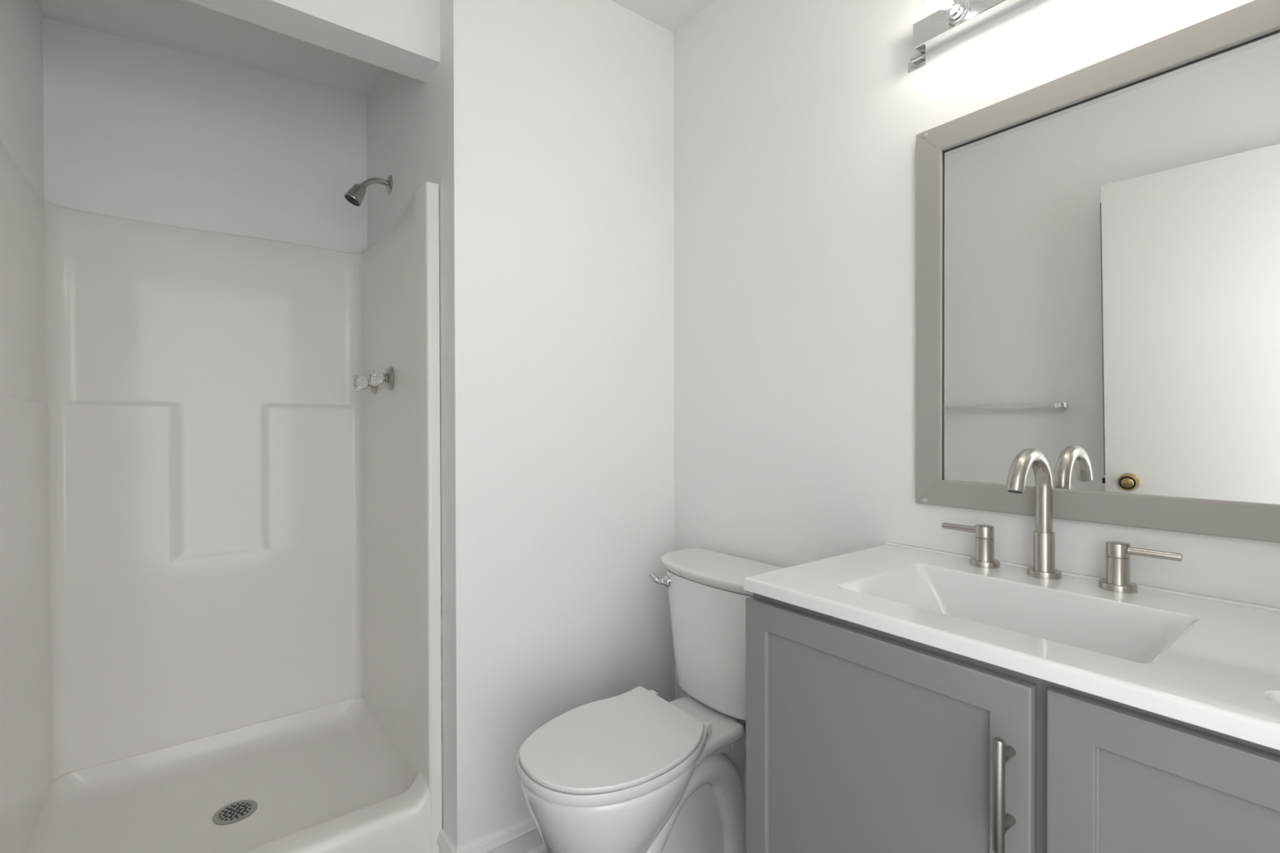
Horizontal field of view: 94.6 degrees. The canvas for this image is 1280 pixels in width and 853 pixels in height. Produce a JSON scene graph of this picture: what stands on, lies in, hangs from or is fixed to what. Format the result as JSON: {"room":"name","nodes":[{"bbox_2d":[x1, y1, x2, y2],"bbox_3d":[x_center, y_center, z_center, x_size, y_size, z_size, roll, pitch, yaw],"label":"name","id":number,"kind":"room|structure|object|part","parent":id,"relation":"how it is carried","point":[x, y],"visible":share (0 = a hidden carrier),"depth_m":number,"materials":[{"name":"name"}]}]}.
{"room":"bathroom","nodes":[
{"label":"bathroom","id":0,"kind":"room"},
{"bbox_2d":[0,0,44,198],"bbox_3d":[-0.971,-0.093,0.601,0.169,2.538,2.788,0,0,-37],"label":"wall","id":1,"kind":"structure","parent":0,"point":[21,42],"depth_m":1.47,"materials":[{"name":"paint"}]},
{"bbox_2d":[42,17,367,253],"bbox_3d":[-1.381,-0.101,1.979,0.853,2.538,0.100,0,0,-37],"label":"wall","id":2,"kind":"structure","parent":0,"point":[135,130],"depth_m":1.89,"materials":[{"name":"paint"}]},
{"bbox_2d":[36,0,382,97],"bbox_3d":[-1.144,-1.264,1.658,0.853,0.208,0.688,0,0,-37],"label":"ceiling","id":3,"kind":"structure","parent":0,"point":[181,25],"depth_m":1.80,"materials":[{"name":"paint"}]},
{"bbox_2d":[186,0,439,82],"bbox_3d":[-0.900,-1.161,1.339,0.853,0.412,0.116,0,0,-37],"label":"wall header","id":4,"kind":"structure","parent":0,"point":[402,37],"depth_m":1.46,"materials":[{"name":"paint"}]},
{"bbox_2d":[366,0,675,851],"bbox_3d":[-0.433,-0.104,2.135,0.843,2.538,1.003,0,0,-37],"label":"wall","id":5,"kind":"structure","parent":0,"point":[544,129],"depth_m":1.65,"materials":[{"name":"paint"}]},
{"bbox_2d":[343,174,392,206],"bbox_3d":[-0.878,-0.766,1.903,0.138,0.122,0.063,0,0,-37],"label":"shower","id":6,"kind":"object","parent":5,"relation":"attached to","point":[355,195],"visible":1,"depth_m":1.89,"materials":[{"name":"silver metal"}]},
{"bbox_3d":[-0.860,-0.785,1.916,0.092,0.048,0.018,0,0,-37],"label":"arm","id":7,"kind":"part","parent":6,"relation":"part of","materials":[{"name":"silver metal"}]},
{"bbox_2d":[436,817,549,852],"bbox_3d":[-0.208,1.118,1.732,0.749,0.097,0.131,0,0,-37],"label":"baseboard","id":8,"kind":"structure","parent":5,"relation":"attached to","point":[524,837],"depth_m":1.56,"materials":[{"name":"white paint"}]},
{"bbox_2d":[611,0,714,32],"bbox_3d":[-0.002,-1.315,0.704,1.880,0.100,1.785,0,0,-37],"label":"ceiling","id":9,"kind":"structure","parent":0,"point":[670,15],"depth_m":1.80,"materials":[{"name":"paint"}]},
{"bbox_2d":[673,0,1279,795],"bbox_3d":[0.701,-0.051,1.247,0.120,2.438,1.785,0,0,-37],"label":"wall","id":10,"kind":"structure","parent":0,"point":[797,123],"depth_m":1.45,"materials":[{"name":"paint"}]},
{"bbox_2d":[908,0,1032,72],"bbox_3d":[0.795,-0.804,0.963,0.065,0.068,0.773,0,0,-37],"label":"vanity light bar","id":11,"kind":"object","parent":10,"relation":"attached to","point":[937,29],"visible":0.92,"depth_m":1.18,"materials":[{"name":"silver metal"}]},
{"bbox_2d":[936,0,959,15],"bbox_3d":[0.585,-0.815,1.131,0.088,0.075,0.075,0,0,-37],"label":"light bulb","id":12,"kind":"object","parent":11,"relation":"attached to","point":[953,6],"visible":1,"depth_m":1.14,"materials":[{"name":"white glass"}]},
{"bbox_2d":[944,0,970,26],"bbox_3d":[0.618,-0.815,1.156,0.018,0.047,0.047,0,0,-37],"label":"light bulb","id":13,"kind":"object","parent":11,"relation":"attached to","point":[962,16],"depth_m":1.15,"materials":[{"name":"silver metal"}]},
{"bbox_2d":[915,0,1279,542],"bbox_3d":[0.825,-0.228,0.966,0.018,0.788,0.759,0,0,-37],"label":"wall mirror","id":14,"kind":"object","parent":10,"relation":"attached to","point":[1098,244],"visible":1,"depth_m":1.00,"materials":[{"name":"grey mirror"}]},
{"bbox_3d":[0.612,-0.229,1.247,0.017,0.787,0.054,0,0,-37],"label":"frame rail","id":15,"kind":"part","parent":14,"relation":"part of","materials":[{"name":"grey wood"}]},
{"bbox_3d":[0.827,0.139,0.969,0.017,0.054,0.759,0,0,-37],"label":"frame rail","id":16,"kind":"part","parent":14,"relation":"part of","materials":[{"name":"grey wood"}]},
{"bbox_3d":[0.825,-0.595,0.964,0.017,0.054,0.759,0,0,-37],"label":"frame rail","id":17,"kind":"part","parent":14,"relation":"part of","materials":[{"name":"grey wood"}]},
{"bbox_3d":[0.115,1.224,0.576,1.880,0.100,4.250,0,0,-37],"label":"floor","id":18,"kind":"structure","parent":0,"visible":0},
{"bbox_2d":[0,141,443,852],"bbox_3d":[-1.106,0.260,1.623,0.852,1.819,0.797,0,0,-37],"label":"shower stall","id":19,"kind":"object","parent":18,"relation":"on","point":[221,624],"visible":1,"depth_m":1.78,"materials":[{"name":"white plastic"}]},
{"bbox_3d":[-1.126,1.072,1.643,0.081,0.003,0.081,0,0,-37],"label":"strainer plate","id":20,"kind":"part","parent":19,"relation":"part of","materials":[{"name":"silver metal"}]},
{"bbox_2d":[353,375,377,394],"bbox_3d":[-0.914,-0.145,1.962,0.063,0.076,0.076,0,0,-37],"label":"tap","id":21,"kind":"object","parent":19,"relation":"attached to","point":[360,382],"visible":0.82,"depth_m":1.94,"materials":[{"name":"silver metal"}]},
{"bbox_3d":[-0.923,-0.145,1.955,0.038,0.049,0.049,0,0,-37],"label":"knob","id":22,"kind":"part","parent":21,"relation":"part of","materials":[{"name":"white plastic"}]},
{"bbox_2d":[368,365,394,391],"bbox_3d":[-0.793,-0.148,1.803,0.063,0.076,0.076,0,0,-37],"label":"tap","id":23,"kind":"object","parent":19,"relation":"attached to","point":[375,377],"visible":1,"depth_m":1.79,"materials":[{"name":"silver metal"}]},
{"bbox_3d":[-0.802,-0.148,1.796,0.038,0.049,0.049,0,0,-37],"label":"knob","id":24,"kind":"part","parent":23,"relation":"part of","materials":[{"name":"white plastic"}]},
{"bbox_2d":[515,547,784,852],"bbox_3d":[0.038,0.776,1.421,0.713,0.811,0.474,0,0,-37],"label":"toilet","id":25,"kind":"object","parent":18,"relation":"on","point":[635,771],"visible":0.88,"depth_m":1.37,"materials":[{"name":"white ceramic"}]},
{"bbox_3d":[-0.058,0.947,1.321,0.424,0.445,0.343,0,0,-37],"label":"bowl","id":26,"kind":"part","parent":25,"relation":"part of","materials":[{"name":"white ceramic"}]},
{"bbox_3d":[-0.063,0.692,1.309,0.411,0.011,0.328,0,0,-37],"label":"lid","id":27,"kind":"part","parent":25,"relation":"part of","materials":[{"name":"white plastic"}]},
{"bbox_3d":[-0.061,0.711,1.318,0.432,0.022,0.339,0,0,-37],"label":"seat","id":28,"kind":"part","parent":25,"relation":"part of","materials":[{"name":"white plastic"}]},
{"bbox_3d":[0.043,0.422,1.637,0.042,0.029,0.021,0,0,37],"label":"lever arm","id":29,"kind":"part","parent":25,"relation":"part of","materials":[{"name":"silver metal"}]},
{"bbox_3d":[0.069,0.429,1.635,0.035,0.032,0.032,0,0,-15],"label":"flush lever","id":30,"kind":"part","parent":25,"relation":"part of","materials":[{"name":"silver metal"}]},
{"bbox_3d":[0.233,0.559,1.569,0.198,0.316,0.429,0,0,-37],"label":"tank","id":31,"kind":"part","parent":25,"relation":"part of","materials":[{"name":"white ceramic"}]},
{"bbox_3d":[0.231,0.385,1.567,0.225,0.031,0.474,0,0,-37],"label":"tank lid","id":32,"kind":"part","parent":25,"relation":"part of","materials":[{"name":"white ceramic"}]},
{"bbox_2d":[745,593,1279,852],"bbox_3d":[0.631,0.731,0.823,0.510,0.880,0.900,0,0,-37],"label":"vanity cabinet","id":33,"kind":"object","parent":18,"relation":"on","point":[860,739],"visible":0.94,"depth_m":0.76,"materials":[{"name":"grey wood"}]},
{"bbox_3d":[0.330,0.656,0.877,0.018,0.701,0.448,0,0,-37],"label":"door","id":34,"kind":"part","parent":33,"relation":"part of","materials":[{"name":"grey paint"}]},
{"bbox_3d":[0.418,0.431,0.689,0.012,0.132,0.012,0,0,-37],"label":"handle","id":35,"kind":"part","parent":33,"relation":"part of","materials":[{"name":"silver metal"}]},
{"bbox_3d":[0.431,0.390,0.698,0.036,0.011,0.011,0,0,-37],"label":"handle post","id":36,"kind":"part","parent":33,"relation":"part of","materials":[{"name":"silver metal"}]},
{"bbox_3d":[0.431,0.472,0.699,0.036,0.011,0.011,0,0,-37],"label":"handle post","id":37,"kind":"part","parent":33,"relation":"part of","materials":[{"name":"silver metal"}]},
{"bbox_2d":[743,542,1279,751],"bbox_3d":[0.649,0.337,0.826,0.476,0.148,0.916,0,0,-37],"label":"countertop","id":38,"kind":"structure","parent":33,"relation":"on","point":[1210,663],"depth_m":0.85,"materials":[{"name":"white stone"}]},
{"bbox_2d":[942,448,1182,593],"bbox_3d":[0.673,0.151,1.009,0.163,0.228,0.359,0,0,-37],"label":"widespread faucet","id":39,"kind":"object","parent":38,"relation":"on","point":[1117,553],"visible":1,"depth_m":1.03,"materials":[{"name":"silver metal"}]},
{"bbox_3d":[0.628,0.199,1.160,0.015,0.015,0.065,0,0,-37],"label":"lever","id":40,"kind":"part","parent":39,"relation":"part of","materials":[{"name":"silver metal"}]},
{"bbox_3d":[0.656,0.233,1.125,0.032,0.044,0.032,0,0,-37],"label":"handle","id":41,"kind":"part","parent":39,"relation":"part of","materials":[{"name":"silver metal"}]},
{"bbox_3d":[0.779,0.234,0.963,0.032,0.044,0.032,0,0,-37],"label":"handle","id":42,"kind":"part","parent":39,"relation":"part of","materials":[{"name":"silver metal"}]},
{"bbox_3d":[0.807,0.200,0.927,0.015,0.015,0.065,0,0,-37],"label":"lever","id":43,"kind":"part","parent":39,"relation":"part of","materials":[{"name":"silver metal"}]},
{"bbox_3d":[0.607,0.656,0.514,0.018,0.704,0.435,0,0,-37],"label":"door","id":44,"kind":"part","parent":33,"relation":"part of","materials":[{"name":"grey paint"}]}
]}

